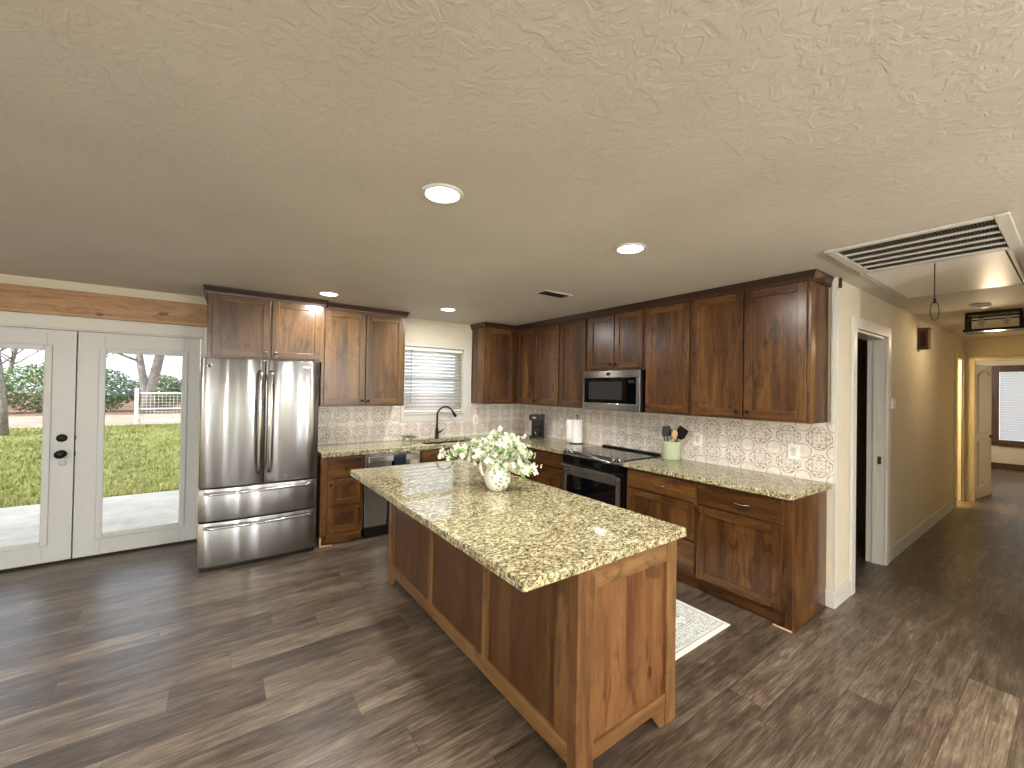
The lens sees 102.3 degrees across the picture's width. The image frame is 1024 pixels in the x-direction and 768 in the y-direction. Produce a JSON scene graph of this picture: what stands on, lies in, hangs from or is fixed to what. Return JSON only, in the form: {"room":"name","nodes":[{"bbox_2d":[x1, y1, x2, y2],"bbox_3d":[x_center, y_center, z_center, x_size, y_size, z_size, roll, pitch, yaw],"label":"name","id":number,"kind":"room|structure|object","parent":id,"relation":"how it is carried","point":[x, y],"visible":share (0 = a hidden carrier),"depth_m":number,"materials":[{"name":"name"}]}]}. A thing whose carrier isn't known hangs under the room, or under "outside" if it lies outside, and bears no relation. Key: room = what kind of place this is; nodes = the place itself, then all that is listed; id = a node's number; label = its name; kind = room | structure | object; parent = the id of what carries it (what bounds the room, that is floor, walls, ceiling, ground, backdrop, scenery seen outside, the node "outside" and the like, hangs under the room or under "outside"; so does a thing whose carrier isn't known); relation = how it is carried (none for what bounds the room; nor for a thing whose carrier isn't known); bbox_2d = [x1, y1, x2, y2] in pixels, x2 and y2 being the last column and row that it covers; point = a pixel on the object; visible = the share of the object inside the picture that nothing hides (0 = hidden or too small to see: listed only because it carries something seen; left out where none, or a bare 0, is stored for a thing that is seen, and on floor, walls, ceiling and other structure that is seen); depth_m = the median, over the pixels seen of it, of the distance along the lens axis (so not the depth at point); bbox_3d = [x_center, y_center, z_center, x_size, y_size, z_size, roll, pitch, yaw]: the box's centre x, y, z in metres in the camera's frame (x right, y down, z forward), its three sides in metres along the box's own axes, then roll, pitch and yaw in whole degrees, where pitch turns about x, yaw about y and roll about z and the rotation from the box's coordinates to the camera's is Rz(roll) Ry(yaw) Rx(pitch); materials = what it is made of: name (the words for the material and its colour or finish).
{"room":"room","nodes":[
{"label":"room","id":0,"kind":"room"},
{"bbox_2d":[0,274,207,326],"bbox_3d":[-4.305,0.318,3.370,4.724,2.440,0.160,1,-1,-36],"label":"wall","id":1,"kind":"structure","parent":0,"point":[4,278],"depth_m":3.70,"materials":[{"name":"paint"}]},
{"bbox_2d":[0,326,77,569],"bbox_3d":[-4.178,0.523,3.353,0.858,1.990,0.118,1,-1,-36],"label":"door","id":2,"kind":"structure","parent":1,"relation":"in","point":[60,346],"depth_m":3.54,"materials":[{"name":"paint"}]},
{"bbox_2d":[0,539,196,572],"bbox_3d":[-3.896,1.538,3.668,1.784,0.019,0.159,1,-1,-36],"label":"trim","id":3,"kind":"structure","parent":1,"relation":"attached to","point":[192,540],"depth_m":3.69,"materials":[{"name":"wood"}]},
{"bbox_2d":[0,324,202,549],"bbox_3d":[-3.860,0.518,3.653,1.784,2.019,0.100,1,-1,-36],"label":"trim","id":4,"kind":"structure","parent":1,"relation":"attached to","point":[4,325],"depth_m":3.73,"materials":[{"name":"white paint"}]},
{"bbox_2d":[0,311,206,356],"bbox_3d":[-3.846,0.480,3.589,1.890,2.134,0.020,1,-1,-36],"label":"trim","id":5,"kind":"structure","parent":1,"relation":"attached to","point":[11,318],"depth_m":3.70,"materials":[{"name":"white paint"}]},
{"bbox_2d":[0,283,207,326],"bbox_3d":[-4.600,-0.719,3.037,3.795,0.222,0.030,1,-1,-36],"label":"wooden beam","id":6,"kind":"structure","parent":1,"relation":"attached to","point":[13,298],"depth_m":3.68,"materials":[{"name":"brown wood"}]},
{"bbox_2d":[72,331,200,557],"bbox_3d":[-3.493,0.540,3.882,0.861,1.990,0.059,1,-1,-36],"label":"door","id":7,"kind":"structure","parent":1,"relation":"in","point":[89,539],"depth_m":3.73,"materials":[{"name":"paint"}]},
{"bbox_2d":[318,403,519,444],"bbox_3d":[-1.048,0.475,5.340,2.860,0.446,0.010,1,-1,-36],"label":"tile backsplash","id":8,"kind":"structure","parent":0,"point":[340,424],"depth_m":5.02,"materials":[{"name":"beige tile"}]},
{"bbox_2d":[325,317,519,444],"bbox_3d":[-1.066,0.395,5.494,3.015,2.440,0.260,1,-1,-36],"label":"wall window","id":9,"kind":"structure","parent":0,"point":[425,331],"depth_m":5.43,"materials":[{"name":"paint"}]},
{"bbox_2d":[207,293,323,362],"bbox_3d":[-2.474,-0.523,4.157,0.950,0.590,0.690,1,-1,-36],"label":"upper cabinet","id":10,"kind":"object","parent":9,"relation":"attached to","point":[237,327],"visible":0.96,"depth_m":3.87,"materials":[{"name":"brown wood"}]},
{"bbox_2d":[203,284,409,318],"bbox_3d":[-2.110,-0.818,4.428,1.924,0.066,0.674,1,-1,-36],"label":"crown molding","id":11,"kind":"structure","parent":10,"relation":"attached to","point":[207,289],"depth_m":4.04,"materials":[{"name":"brown wood"}]},
{"bbox_2d":[319,307,404,406],"bbox_3d":[-1.691,-0.273,4.643,0.894,1.033,0.380,1,-1,-36],"label":"upper cabinet","id":12,"kind":"object","parent":9,"relation":"attached to","point":[364,353],"visible":0.94,"depth_m":4.49,"materials":[{"name":"brown wood"}]},
{"bbox_2d":[404,346,461,411],"bbox_3d":[-1.025,-0.052,5.410,0.811,0.827,0.074,1,-1,-36],"label":"window blind","id":13,"kind":"object","parent":9,"relation":"attached to","point":[423,404],"visible":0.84,"depth_m":5.39,"materials":[{"name":"white plastic"}]},
{"bbox_2d":[400,342,471,421],"bbox_3d":[-1.010,-0.016,5.447,0.995,0.998,0.180,1,-1,-36],"label":"window","id":14,"kind":"structure","parent":9,"relation":"attached to","point":[466,414],"depth_m":5.51,"materials":[{"name":"white paint"}]},
{"bbox_2d":[471,327,516,403],"bbox_3d":[-0.102,-0.245,5.788,0.846,1.033,0.380,1,-1,-36],"label":"upper cabinet","id":15,"kind":"object","parent":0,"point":[493,380],"visible":0.84,"depth_m":5.56,"materials":[{"name":"brown wood"}]},
{"bbox_2d":[470,269,834,330],"bbox_3d":[0.898,-0.768,4.358,0.555,0.066,3.929,1,-1,-41],"label":"crown molding","id":16,"kind":"structure","parent":15,"relation":"attached to","point":[816,275],"depth_m":3.63,"materials":[{"name":"brown wood"}]},
{"bbox_2d":[0,0,1023,338],"bbox_3d":[4.030,-0.812,3.241,18.350,0.100,10.150,1,-1,-36],"label":"ceiling","id":17,"kind":"structure","parent":0,"point":[285,147],"depth_m":1.45,"materials":[{"name":"beige paint"}]},
{"bbox_2d":[421,183,462,203],"bbox_3d":[-0.310,-0.844,1.839,0.186,0.010,0.186,1,-1,-36],"label":"recessed light","id":18,"kind":"object","parent":17,"relation":"in","point":[441,193],"visible":1,"depth_m":1.82,"materials":[{"name":"white paint"}]},
{"bbox_2d":[535,290,572,298],"bbox_3d":[0.378,-0.812,3.740,0.330,0.011,0.150,1,-1,-36],"label":"ceiling vent","id":19,"kind":"object","parent":17,"relation":"in","point":[543,292],"visible":1,"depth_m":3.73,"materials":[{"name":"white metal"}]},
{"bbox_2d":[615,243,645,253],"bbox_3d":[0.719,-0.820,2.507,0.186,0.010,0.186,1,-1,-36],"label":"recessed light","id":20,"kind":"object","parent":17,"relation":"in","point":[628,248],"visible":1,"depth_m":2.49,"materials":[{"name":"white paint"}]},
{"bbox_2d":[824,211,1022,273],"bbox_3d":[2.389,-0.789,2.416,0.715,0.016,0.720,1,-1,-36],"label":"ceiling vent","id":21,"kind":"object","parent":17,"relation":"in","point":[996,232],"visible":1,"depth_m":2.35,"materials":[{"name":"white metal"}]},
{"bbox_2d":[860,249,1023,298],"bbox_3d":[3.185,-0.772,3.027,1.250,0.010,0.690,1,-1,-36],"label":"attic hatch","id":22,"kind":"object","parent":17,"relation":"attached to","point":[995,269],"visible":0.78,"depth_m":2.95,"materials":[{"name":"white paint"}]},
{"bbox_2d":[930,263,939,320],"bbox_3d":[2.724,-0.593,2.659,0.014,0.371,0.045,1,-1,-36],"label":"pull cord","id":23,"kind":"object","parent":22,"relation":"hanging from","point":[934,299],"visible":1,"depth_m":2.66,"materials":[{"name":"black metal"}]},
{"bbox_2d":[970,303,991,308],"bbox_3d":[4.417,-0.730,3.890,0.136,0.036,0.136,1,-1,-36],"label":"smoke detector","id":24,"kind":"object","parent":17,"relation":"attached to","point":[983,305],"visible":1,"depth_m":3.86,"materials":[{"name":"white plastic"}]},
{"bbox_2d":[963,308,1023,333],"bbox_3d":[4.923,-0.636,4.212,0.260,0.200,0.410,1,-1,-36],"label":"flush ceiling light","id":25,"kind":"object","parent":17,"relation":"attached to","point":[1016,311],"visible":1,"depth_m":4.17,"materials":[{"name":"black metal"}]},
{"bbox_2d":[0,468,1023,767],"bbox_3d":[3.987,1.728,3.216,18.350,0.100,10.150,1,-1,-36],"label":"floor","id":26,"kind":"structure","parent":0,"point":[145,658],"depth_m":2.29,"materials":[{"name":"wood"}]},
{"bbox_2d":[196,357,319,571],"bbox_3d":[-2.416,0.681,3.943,0.905,1.789,0.879,1,-1,-36],"label":"refrigerator","id":27,"kind":"object","parent":26,"relation":"on","point":[258,435],"visible":1,"depth_m":3.62,"materials":[{"name":"silver metal"}]},
{"bbox_2d":[315,455,363,547],"bbox_3d":[-1.859,1.153,4.352,0.412,0.872,0.660,1,-1,-36],"label":"base cabinet","id":28,"kind":"object","parent":26,"relation":"on","point":[339,502],"visible":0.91,"depth_m":4.10,"materials":[{"name":"brown wood"}]},
{"bbox_2d":[363,450,419,537],"bbox_3d":[-1.436,1.163,4.639,0.596,0.871,0.634,1,-1,-36],"label":"dishwasher","id":29,"kind":"object","parent":26,"relation":"on","point":[375,507],"visible":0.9,"depth_m":4.31,"materials":[{"name":"silver metal"}]},
{"bbox_2d":[394,454,406,465],"bbox_3d":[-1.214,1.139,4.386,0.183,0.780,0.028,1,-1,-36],"label":"dish towel","id":30,"kind":"object","parent":29,"relation":"hanging from","point":[400,459],"visible":0.13,"depth_m":4.41,"materials":[{"name":"blue fabric"}]},
{"bbox_2d":[420,445,486,466],"bbox_3d":[-0.707,1.181,5.182,1.205,0.872,0.660,1,-1,-36],"label":"base cabinet","id":31,"kind":"object","parent":26,"relation":"on","point":[429,455],"visible":0.05,"depth_m":4.69,"materials":[{"name":"brown wood"}]},
{"bbox_2d":[510,447,527,478],"bbox_3d":[0.140,1.199,5.590,0.628,0.872,0.990,1,-1,-36],"label":"base cabinet","id":32,"kind":"object","parent":26,"relation":"on","point":[512,473],"visible":0.09,"depth_m":5.09,"materials":[{"name":"brown wood"}]},
{"bbox_2d":[318,433,598,457],"bbox_3d":[-0.567,0.720,4.663,2.860,0.040,1.650,1,-1,-36],"label":"countertop","id":33,"kind":"structure","parent":32,"relation":"on","point":[549,444],"depth_m":4.70,"materials":[{"name":"beige stone"}]},
{"bbox_2d":[435,406,456,437],"bbox_3d":[-0.860,0.493,5.374,0.288,0.416,0.054,1,-1,-27],"label":"kitchen faucet","id":34,"kind":"object","parent":33,"relation":"on","point":[437,431],"visible":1,"depth_m":5.32,"materials":[{"name":"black metal"}]},
{"bbox_2d":[529,414,544,438],"bbox_3d":[0.334,0.566,5.575,0.176,0.315,0.249,1,-1,16],"label":"coffee maker","id":35,"kind":"object","parent":33,"relation":"on","point":[538,420],"visible":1,"depth_m":5.58,"materials":[{"name":"black plastic"}]},
{"bbox_3d":[0.796,0.549,5.049,0.170,0.355,0.170,1,-1,-36],"label":"paper towel holder","id":36,"kind":"object","parent":33,"relation":"on","visible":0},
{"bbox_2d":[566,419,582,442],"bbox_3d":[0.778,0.574,5.054,0.153,0.280,0.161,1,-1,-36],"label":"paper towel roll","id":37,"kind":"object","parent":36,"relation":"on","point":[574,427],"visible":1,"depth_m":5.00,"materials":[{"name":"white paper"}]},
{"bbox_2d":[388,502,676,767],"bbox_3d":[-0.103,1.165,2.662,0.665,0.873,2.135,1,-1,-36],"label":"kitchen island","id":38,"kind":"object","parent":26,"relation":"on","point":[587,658],"visible":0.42,"depth_m":1.86,"materials":[{"name":"brown wood"}]},
{"bbox_2d":[350,459,685,591],"bbox_3d":[-0.212,0.705,2.615,1.001,0.040,2.247,1,-1,-36],"label":"island countertop","id":39,"kind":"structure","parent":38,"relation":"on","point":[532,535],"depth_m":2.06,"materials":[{"name":"beige stone"}]},
{"bbox_2d":[479,457,510,490],"bbox_3d":[-0.096,0.579,2.687,0.178,0.218,0.181,0,-1,40],"label":"ceramic pitcher","id":40,"kind":"object","parent":39,"relation":"on","point":[495,479],"visible":0.59,"depth_m":2.62,"materials":[{"name":"ceramic"}]},
{"bbox_2d":[437,443,484,464],"bbox_3d":[-0.289,0.465,2.714,0.389,0.166,0.170,1,-1,0],"label":"branch","id":41,"kind":"object","parent":40,"relation":"in","point":[448,455],"visible":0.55,"depth_m":2.68,"materials":[{"name":"white plant"}]},
{"bbox_2d":[450,441,484,464],"bbox_3d":[-0.242,0.456,2.675,0.316,0.184,0.153,1,-1,7],"label":"branch","id":42,"kind":"object","parent":40,"relation":"in","point":[464,450],"visible":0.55,"depth_m":2.65,"materials":[{"name":"white plant"}]},
{"bbox_2d":[470,430,494,452],"bbox_3d":[-0.171,0.425,2.722,0.214,0.247,0.143,1,-1,18],"label":"branch","id":43,"kind":"object","parent":40,"relation":"in","point":[475,442],"visible":0.35,"depth_m":2.72,"materials":[{"name":"white plant"}]},
{"bbox_2d":[472,448,504,469],"bbox_3d":[-0.166,0.465,2.610,0.228,0.198,0.154,1,-1,-36],"label":"branch","id":44,"kind":"object","parent":40,"relation":"in","point":[483,456],"visible":0.94,"depth_m":2.57,"materials":[{"name":"white plant"}]},
{"bbox_2d":[476,434,505,464],"bbox_3d":[-0.137,0.435,2.652,0.172,0.225,0.181,1,-1,-36],"label":"branch","id":45,"kind":"object","parent":40,"relation":"in","point":[487,446],"visible":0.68,"depth_m":2.62,"materials":[{"name":"white plant"}]},
{"bbox_2d":[484,426,509,456],"bbox_3d":[-0.094,0.410,2.712,0.158,0.276,0.166,1,-1,-36],"label":"branch","id":46,"kind":"object","parent":40,"relation":"in","point":[498,435],"visible":0.48,"depth_m":2.70,"materials":[{"name":"white plant"}]},
{"bbox_2d":[489,436,512,462],"bbox_3d":[-0.069,0.440,2.625,0.141,0.218,0.191,1,-1,-36],"label":"branch","id":47,"kind":"object","parent":40,"relation":"in","point":[500,446],"visible":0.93,"depth_m":2.60,"materials":[{"name":"white plant"}]},
{"bbox_2d":[494,441,530,463],"bbox_3d":[-0.001,0.457,2.669,0.234,0.188,0.152,1,-1,20],"label":"branch","id":48,"kind":"object","parent":40,"relation":"in","point":[520,447],"visible":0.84,"depth_m":2.63,"materials":[{"name":"white plant"}]},
{"bbox_2d":[504,432,525,450],"bbox_3d":[-0.024,0.435,2.749,0.205,0.231,0.167,1,-1,-36],"label":"branch","id":49,"kind":"object","parent":40,"relation":"in","point":[513,438],"visible":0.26,"depth_m":2.72,"materials":[{"name":"white plant"}]},
{"bbox_2d":[499,455,537,481],"bbox_3d":[0.032,0.515,2.596,0.216,0.150,0.290,1,-1,-36],"label":"branch","id":50,"kind":"object","parent":40,"relation":"in","point":[513,467],"visible":0.98,"depth_m":2.58,"materials":[{"name":"white plant"}]},
{"bbox_2d":[507,446,535,463],"bbox_3d":[0.024,0.477,2.703,0.278,0.151,0.144,1,-1,-16],"label":"branch","id":51,"kind":"object","parent":40,"relation":"in","point":[531,452],"visible":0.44,"depth_m":2.71,"materials":[{"name":"white plant"}]},
{"bbox_2d":[501,455,542,470],"bbox_3d":[0.050,0.519,2.686,0.291,0.132,0.155,1,-1,-3],"label":"branch","id":52,"kind":"object","parent":40,"relation":"in","point":[527,461],"visible":0.35,"depth_m":2.67,"materials":[{"name":"white plant"}]},
{"bbox_2d":[527,447,565,489],"bbox_3d":[0.612,1.200,4.907,0.661,0.872,0.668,1,-1,-36],"label":"base cabinet","id":53,"kind":"object","parent":26,"relation":"on","point":[551,472],"visible":0.3,"depth_m":4.69,"materials":[{"name":"brown wood"}]},
{"bbox_2d":[561,444,661,508],"bbox_3d":[1.006,1.164,4.286,0.693,0.945,0.790,1,-1,-36],"label":"range","id":54,"kind":"object","parent":26,"relation":"on","point":[598,473],"visible":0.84,"depth_m":4.10,"materials":[{"name":"black metal"}]},
{"bbox_2d":[568,446,661,460],"bbox_3d":[1.056,0.719,4.321,0.588,0.008,0.790,1,-1,-36],"label":"cooktop","id":55,"kind":"object","parent":54,"relation":"in","point":[606,452],"depth_m":4.26,"materials":[{"name":"black glass"}]},
{"bbox_2d":[626,467,698,588],"bbox_3d":[1.480,1.203,3.701,0.661,0.872,0.680,1,-1,-36],"label":"base cabinet","id":56,"kind":"object","parent":26,"relation":"on","point":[670,499],"visible":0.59,"depth_m":3.41,"materials":[{"name":"brown wood"}]},
{"bbox_2d":[675,599,729,659],"bbox_3d":[0.802,1.618,3.075,0.755,0.008,1.255,1,-1,-36],"label":"rug","id":57,"kind":"object","parent":26,"relation":"on","point":[694,627],"visible":0.24,"depth_m":2.74,"materials":[{"name":"white fabric"}]},
{"bbox_2d":[696,482,826,632],"bbox_3d":[1.877,1.204,3.151,0.661,0.872,0.674,1,-1,-36],"label":"base cabinet","id":58,"kind":"object","parent":26,"relation":"on","point":[762,555],"visible":0.9,"depth_m":2.92,"materials":[{"name":"brown wood"}]},
{"bbox_2d":[622,457,832,499],"bbox_3d":[1.688,0.745,3.419,0.656,0.040,1.403,1,-1,-36],"label":"countertop","id":59,"kind":"structure","parent":58,"relation":"on","point":[767,484],"depth_m":3.20,"materials":[{"name":"beige stone"}]},
{"bbox_2d":[661,440,680,460],"bbox_3d":[1.543,0.640,4.004,0.180,0.176,0.180,1,-1,-36],"label":"utensil crock","id":60,"kind":"object","parent":59,"relation":"on","point":[671,450],"visible":0.96,"depth_m":3.93,"materials":[{"name":"green ceramic"}]},
{"bbox_2d":[662,426,670,441],"bbox_3d":[1.506,0.557,4.020,0.089,0.303,0.012,1,-1,-1],"label":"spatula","id":61,"kind":"object","parent":60,"relation":"in","point":[666,430],"visible":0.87,"depth_m":4.02,"materials":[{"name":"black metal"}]},
{"bbox_2d":[675,425,688,441],"bbox_3d":[1.591,0.554,3.970,0.215,0.317,0.012,0,-1,44],"label":"spatula","id":62,"kind":"object","parent":60,"relation":"in","point":[682,432],"visible":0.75,"depth_m":3.94,"materials":[{"name":"black plastic"}]},
{"bbox_2d":[685,286,841,591],"bbox_3d":[1.308,0.426,4.659,0.140,2.440,3.869,1,-1,-36],"label":"wall","id":63,"kind":"structure","parent":0,"point":[830,493],"depth_m":3.08,"materials":[{"name":"paint"}]},
{"bbox_2d":[516,324,559,406],"bbox_3d":[0.432,-0.239,5.445,0.380,1.033,0.899,1,-1,-36],"label":"upper cabinet","id":64,"kind":"object","parent":63,"relation":"attached to","point":[537,349],"visible":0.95,"depth_m":5.30,"materials":[{"name":"brown wood"}]},
{"bbox_2d":[559,319,587,407],"bbox_3d":[0.825,-0.238,4.899,0.380,1.033,0.442,1,-1,-36],"label":"upper cabinet","id":65,"kind":"object","parent":63,"relation":"attached to","point":[573,335],"visible":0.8,"depth_m":4.81,"materials":[{"name":"brown wood"}]},
{"bbox_2d":[587,309,645,370],"bbox_3d":[1.185,-0.447,4.406,0.380,0.613,0.775,1,-1,-36],"label":"upper cabinet","id":66,"kind":"object","parent":63,"relation":"attached to","point":[615,341],"visible":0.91,"depth_m":4.26,"materials":[{"name":"brown wood"}]},
{"bbox_2d":[582,370,645,412],"bbox_3d":[1.163,0.072,4.392,0.392,0.415,0.765,1,-1,-36],"label":"microwave","id":67,"kind":"object","parent":66,"relation":"attached to","point":[616,390],"visible":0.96,"depth_m":4.22,"materials":[{"name":"silver metal"}]},
{"bbox_2d":[645,301,691,415],"bbox_3d":[1.547,-0.236,3.897,0.380,1.033,0.470,1,-1,-36],"label":"upper cabinet","id":68,"kind":"object","parent":63,"relation":"attached to","point":[668,327],"visible":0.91,"depth_m":3.79,"materials":[{"name":"brown wood"}]},
{"bbox_2d":[520,404,833,482],"bbox_3d":[1.247,0.564,4.609,0.010,0.561,3.856,1,-1,-36],"label":"tile backsplash","id":69,"kind":"structure","parent":63,"relation":"attached to","point":[755,445],"depth_m":3.75,"materials":[{"name":"beige tile"}]},
{"bbox_2d":[693,433,701,445],"bbox_3d":[1.750,0.521,3.894,0.009,0.120,0.080,1,-1,-36],"label":"wall outlet","id":70,"kind":"object","parent":69,"relation":"attached to","point":[697,436],"visible":1,"depth_m":3.89,"materials":[{"name":"white plastic"}]},
{"bbox_2d":[788,443,799,459],"bbox_3d":[2.216,0.533,3.247,0.009,0.120,0.080,1,-1,-36],"label":"wall outlet","id":71,"kind":"object","parent":69,"relation":"attached to","point":[793,449],"visible":1,"depth_m":3.24,"materials":[{"name":"white plastic"}]},
{"bbox_2d":[690,280,828,423],"bbox_3d":[1.948,-0.235,3.340,0.380,1.033,0.900,1,-1,-36],"label":"upper cabinet","id":72,"kind":"object","parent":63,"relation":"attached to","point":[760,354],"visible":0.97,"depth_m":3.14,"materials":[{"name":"brown wood"}]},
{"bbox_2d":[831,277,838,591],"bbox_3d":[2.385,0.368,3.056,0.048,2.317,0.032,1,-1,-36],"label":"trim","id":73,"kind":"structure","parent":63,"relation":"attached to","point":[835,284],"depth_m":3.05,"materials":[{"name":"white paint"}]},
{"bbox_2d":[856,338,866,535],"bbox_3d":[3.710,0.471,5.054,0.100,2.440,1.439,1,-1,-36],"label":"doorway","id":74,"kind":"structure","parent":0,"point":[861,450],"depth_m":4.65,"materials":[{"name":"black"}]},
{"bbox_2d":[840,281,962,585],"bbox_3d":[4.631,0.484,4.750,5.359,2.440,0.129,1,-1,-36],"label":"wall","id":75,"kind":"structure","parent":0,"point":[922,381],"depth_m":4.36,"materials":[{"name":"paint"}]},
{"bbox_2d":[825,580,850,608],"bbox_3d":[2.487,1.591,3.145,0.361,0.119,0.061,1,-1,-36],"label":"baseboard","id":76,"kind":"structure","parent":75,"relation":"attached to","point":[833,600],"depth_m":3.06,"materials":[{"name":"white paint"}]},
{"bbox_2d":[849,315,891,595],"bbox_3d":[3.100,0.568,3.553,1.080,2.194,0.020,1,-1,-36],"label":"trim","id":77,"kind":"structure","parent":75,"relation":"attached to","point":[857,323],"depth_m":3.28,"materials":[{"name":"white paint"}]},
{"bbox_2d":[857,330,885,564],"bbox_3d":[3.055,0.613,3.614,0.900,2.103,0.130,1,-1,-36],"label":"trim","id":78,"kind":"structure","parent":75,"relation":"attached to","point":[876,345],"depth_m":3.85,"materials":[{"name":"white paint"}]},
{"bbox_2d":[890,498,954,561],"bbox_3d":[4.878,1.643,4.840,3.340,0.129,0.016,1,-1,-36],"label":"baseboard","id":79,"kind":"structure","parent":75,"relation":"attached to","point":[897,548],"depth_m":4.56,"materials":[{"name":"white paint"}]},
{"bbox_2d":[918,327,931,349],"bbox_3d":[4.551,-0.497,4.552,0.120,0.235,0.092,1,-1,-36],"label":"door chime","id":80,"kind":"object","parent":75,"relation":"attached to","point":[924,334],"visible":1,"depth_m":4.52,"materials":[{"name":"brown wood"}]},
{"bbox_2d":[954,351,964,507],"bbox_3d":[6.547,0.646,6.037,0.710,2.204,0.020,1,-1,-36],"label":"trim","id":81,"kind":"structure","parent":75,"relation":"attached to","point":[958,355],"depth_m":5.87,"materials":[{"name":"paint"}]},
{"bbox_2d":[963,336,1023,493],"bbox_3d":[6.965,0.538,6.197,0.119,2.440,2.050,1,-1,-36],"label":"wall","id":82,"kind":"structure","parent":0,"point":[1009,345],"depth_m":6.17,"materials":[{"name":"paint"}]},
{"bbox_2d":[964,492,974,501],"bbox_3d":[6.854,1.695,6.196,0.015,0.119,0.124,1,-1,-36],"label":"baseboard","id":83,"kind":"structure","parent":82,"relation":"attached to","point":[967,496],"depth_m":6.18,"materials":[{"name":"paint"}]},
{"bbox_2d":[975,364,994,499],"bbox_3d":[7.349,0.731,6.416,0.760,2.050,0.092,1,-1,-29],"label":"door","id":84,"kind":"structure","parent":82,"relation":"in","point":[983,372],"depth_m":6.40,"materials":[{"name":"paint"}]},
{"bbox_2d":[968,355,1023,493],"bbox_3d":[7.123,0.616,5.855,0.020,2.039,0.870,1,-1,-36],"label":"trim","id":85,"kind":"structure","parent":82,"relation":"attached to","point":[971,423],"depth_m":6.17,"materials":[{"name":"paint"}]},
{"bbox_2d":[976,360,1023,464],"bbox_3d":[10.985,0.630,8.656,0.120,2.440,4.300,1,-1,-36],"label":"wall","id":86,"kind":"structure","parent":0,"point":[999,454],"depth_m":8.94,"materials":[{"name":"paint"}]},
{"bbox_2d":[991,365,1023,447],"bbox_3d":[10.974,0.474,8.587,0.116,1.750,1.360,1,-1,-36],"label":"window","id":87,"kind":"structure","parent":86,"relation":"in","point":[995,440],"depth_m":9.02,"materials":[{"name":"brown wood"}]},
{"bbox_2d":[1000,372,1023,440],"bbox_3d":[10.991,0.475,8.593,0.040,1.469,1.080,1,-1,-36],"label":"window blind","id":88,"kind":"object","parent":87,"relation":"attached to","point":[1017,382],"visible":1,"depth_m":8.89,"materials":[{"name":"white plastic"}]},
{"bbox_2d":[991,462,1023,470],"bbox_3d":[10.499,1.782,9.172,0.019,0.129,2.700,1,-1,-36],"label":"baseboard","id":89,"kind":"structure","parent":86,"relation":"attached to","point":[1006,466],"depth_m":8.90,"materials":[{"name":"brown wood"}]},
{"label":"outside","id":90,"kind":"structure","parent":0,"visible":0},
{"bbox_2d":[7,394,453,416],"bbox_3d":[-27.382,1.739,44.306,160.000,0.116,45.999,1,-1,-36],"label":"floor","id":91,"kind":"structure","parent":90,"point":[128,408],"depth_m":24.12,"materials":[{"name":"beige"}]},
{"bbox_2d":[0,348,43,382],"bbox_3d":[-30.017,-2.399,24.076,6.174,7.666,5.450,1,-1,-4],"label":"bare tree","id":92,"kind":"object","parent":91,"relation":"on","point":[14,352],"visible":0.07,"depth_m":24.88,"materials":[{"name":"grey plant"}]},
{"bbox_2d":[1,362,43,412],"bbox_3d":[-24.878,0.166,21.720,3.876,2.664,2.478,1,-1,-36],"label":"bush","id":93,"kind":"object","parent":91,"relation":"on","point":[38,399],"visible":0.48,"depth_m":21.12,"materials":[{"name":"green plant"}]},
{"bbox_2d":[105,368,137,410],"bbox_3d":[-22.905,0.297,22.882,3.131,2.542,2.641,1,-1,-9],"label":"bush","id":94,"kind":"object","parent":91,"relation":"on","point":[110,399],"visible":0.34,"depth_m":23.18,"materials":[{"name":"green plant"}]},
{"bbox_2d":[106,353,181,412],"bbox_3d":[-19.588,-2.689,23.192,6.475,8.602,6.510,1,-1,-17],"label":"bare tree","id":95,"kind":"object","parent":91,"relation":"on","point":[150,384],"visible":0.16,"depth_m":22.80,"materials":[{"name":"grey plant"}]},
{"bbox_2d":[128,375,181,410],"bbox_3d":[-21.201,0.510,24.848,2.904,2.211,2.526,1,-1,-36],"label":"bush","id":96,"kind":"object","parent":91,"relation":"on","point":[169,399],"visible":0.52,"depth_m":24.60,"materials":[{"name":"green plant"}]},
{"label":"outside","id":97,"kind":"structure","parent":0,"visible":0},
{"bbox_2d":[8,411,451,427],"bbox_3d":[-15.945,1.689,19.884,110.000,0.115,6.999,1,-1,-36],"label":"driveway","id":98,"kind":"structure","parent":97,"point":[16,421],"depth_m":17.92,"materials":[{"name":"beige concrete"}]},
{"bbox_2d":[134,388,199,423],"bbox_3d":[-13.525,0.917,17.373,3.520,1.450,0.120,1,-1,-36],"label":"gate","id":99,"kind":"object","parent":98,"relation":"on","point":[136,398],"visible":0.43,"depth_m":16.55,"materials":[{"name":"white metal"}]},
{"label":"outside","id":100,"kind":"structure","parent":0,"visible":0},
{"bbox_2d":[0,422,198,507],"bbox_3d":[-9.929,1.710,11.535,70.000,0.110,13.579,1,-1,-36],"label":"lawn","id":101,"kind":"structure","parent":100,"point":[115,431],"depth_m":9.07,"materials":[{"name":"green plant"}]},
{"bbox_2d":[0,348,43,434],"bbox_3d":[-15.861,-1.079,12.435,4.986,5.269,2.153,1,-1,-32],"label":"bare tree","id":102,"kind":"object","parent":101,"relation":"on","point":[4,423],"visible":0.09,"depth_m":12.60,"materials":[{"name":"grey plant"}]},
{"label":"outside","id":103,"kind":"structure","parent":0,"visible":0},
{"bbox_2d":[0,490,196,546],"bbox_3d":[-4.260,1.730,5.378,24.000,0.100,3.039,1,-1,-36],"label":"patio slab","id":104,"kind":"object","parent":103,"point":[18,524],"depth_m":5.20,"materials":[{"name":"concrete"}]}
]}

